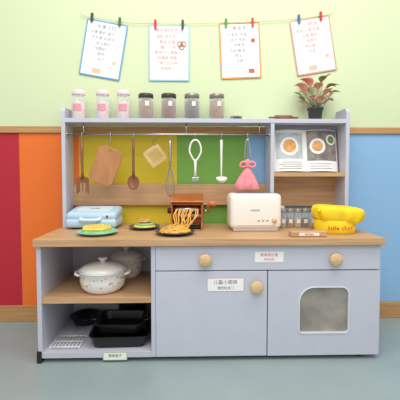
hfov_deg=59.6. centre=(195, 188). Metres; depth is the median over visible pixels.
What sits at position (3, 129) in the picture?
trim
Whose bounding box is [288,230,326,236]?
block
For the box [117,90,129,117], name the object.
glass storage jar
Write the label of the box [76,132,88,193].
wooden fork
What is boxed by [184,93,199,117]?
jar
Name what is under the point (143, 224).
plate
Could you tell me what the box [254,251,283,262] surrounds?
paper label
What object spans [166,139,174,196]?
whisk
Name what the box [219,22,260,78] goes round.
poster
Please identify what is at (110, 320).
baking tray
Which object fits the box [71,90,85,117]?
glass storage jar
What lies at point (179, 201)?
machine
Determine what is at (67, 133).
utensil rail
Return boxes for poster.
[79,19,127,80]
[149,25,189,80]
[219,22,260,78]
[290,15,336,75]
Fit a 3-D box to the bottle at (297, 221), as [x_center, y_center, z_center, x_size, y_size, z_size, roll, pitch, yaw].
[0.500,0.145,1.705,0.033,0.092,0.034,0,3,-1]
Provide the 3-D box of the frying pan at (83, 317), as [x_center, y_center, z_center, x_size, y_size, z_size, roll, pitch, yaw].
[-0.544,0.642,1.705,0.152,0.045,0.226,0,3,-1]
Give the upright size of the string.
0.066 m
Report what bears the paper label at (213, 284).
attached to the play kitchen
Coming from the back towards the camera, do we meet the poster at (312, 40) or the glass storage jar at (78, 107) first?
the poster at (312, 40)
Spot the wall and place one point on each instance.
(41, 41)
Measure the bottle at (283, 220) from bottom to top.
0.092 m
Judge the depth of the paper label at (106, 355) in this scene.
1.44 m
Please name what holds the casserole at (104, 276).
on the play kitchen
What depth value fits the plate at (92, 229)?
1.48 m
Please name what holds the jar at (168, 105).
on the play kitchen
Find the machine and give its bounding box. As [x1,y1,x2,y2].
[167,194,215,229]
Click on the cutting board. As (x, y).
(105, 166)
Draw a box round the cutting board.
[89,132,121,185]
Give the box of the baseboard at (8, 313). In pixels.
[0,302,399,321]
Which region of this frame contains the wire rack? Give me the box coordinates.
[50,335,86,349]
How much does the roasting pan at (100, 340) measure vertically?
0.053 m
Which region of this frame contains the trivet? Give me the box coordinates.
[143,133,166,166]
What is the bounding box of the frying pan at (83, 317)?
[70,308,101,327]
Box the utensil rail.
[66,123,269,136]
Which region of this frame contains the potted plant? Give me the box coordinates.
[293,74,339,118]
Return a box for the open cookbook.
[274,129,337,171]
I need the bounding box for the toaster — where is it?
[227,192,283,230]
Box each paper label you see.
[103,352,126,359]
[207,278,243,291]
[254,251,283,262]
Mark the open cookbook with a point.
(294, 150)
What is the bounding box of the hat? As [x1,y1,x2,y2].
[311,204,364,233]
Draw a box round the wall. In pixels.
[0,0,399,304]
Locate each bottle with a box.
[280,208,285,227]
[286,208,293,227]
[294,208,300,227]
[301,208,308,227]
[309,208,313,227]
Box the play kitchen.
[32,108,384,363]
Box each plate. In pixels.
[76,224,117,235]
[129,218,159,229]
[155,209,197,235]
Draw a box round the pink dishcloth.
[234,159,259,189]
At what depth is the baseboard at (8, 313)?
1.84 m
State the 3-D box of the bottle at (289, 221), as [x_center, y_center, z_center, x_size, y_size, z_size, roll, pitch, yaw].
[0.463,0.145,1.708,0.033,0.092,0.034,0,3,-1]
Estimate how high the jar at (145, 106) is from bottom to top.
0.126 m
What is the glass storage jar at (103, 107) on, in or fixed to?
on the play kitchen
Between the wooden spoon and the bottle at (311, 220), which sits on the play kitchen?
the bottle at (311, 220)
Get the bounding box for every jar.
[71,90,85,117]
[96,90,109,117]
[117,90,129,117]
[138,93,153,117]
[161,93,175,117]
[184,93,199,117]
[209,93,223,118]
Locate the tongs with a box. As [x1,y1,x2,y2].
[244,133,250,158]
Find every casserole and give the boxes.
[74,256,130,294]
[109,247,145,278]
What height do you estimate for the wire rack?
0.013 m
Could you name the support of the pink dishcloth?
hanging from the tongs
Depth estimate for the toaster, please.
1.58 m
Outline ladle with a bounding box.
[216,133,226,182]
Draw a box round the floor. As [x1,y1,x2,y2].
[0,318,399,399]
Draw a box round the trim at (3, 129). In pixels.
[0,126,399,133]
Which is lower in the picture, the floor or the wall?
the floor
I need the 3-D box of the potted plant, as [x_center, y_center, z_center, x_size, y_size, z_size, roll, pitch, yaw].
[0.605,-0.460,1.754,0.235,0.238,0.203,0,3,-1]
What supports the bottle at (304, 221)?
on the play kitchen
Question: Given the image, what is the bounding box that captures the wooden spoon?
[128,132,138,189]
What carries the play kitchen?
on the floor
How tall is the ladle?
0.247 m
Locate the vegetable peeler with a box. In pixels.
[189,133,201,181]
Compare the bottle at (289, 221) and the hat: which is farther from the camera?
the bottle at (289, 221)
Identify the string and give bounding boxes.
[81,13,331,23]
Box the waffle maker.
[66,206,122,228]
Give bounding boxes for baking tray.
[92,309,150,332]
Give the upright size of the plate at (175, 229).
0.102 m
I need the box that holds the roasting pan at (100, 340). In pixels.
[88,317,150,347]
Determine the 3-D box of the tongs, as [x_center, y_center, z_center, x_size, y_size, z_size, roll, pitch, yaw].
[0.255,-0.209,1.718,0.036,0.130,0.023,0,3,-1]
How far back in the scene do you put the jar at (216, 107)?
1.71 m
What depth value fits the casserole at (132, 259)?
1.69 m
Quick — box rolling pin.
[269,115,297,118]
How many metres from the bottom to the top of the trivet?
0.171 m
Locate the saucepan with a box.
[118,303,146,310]

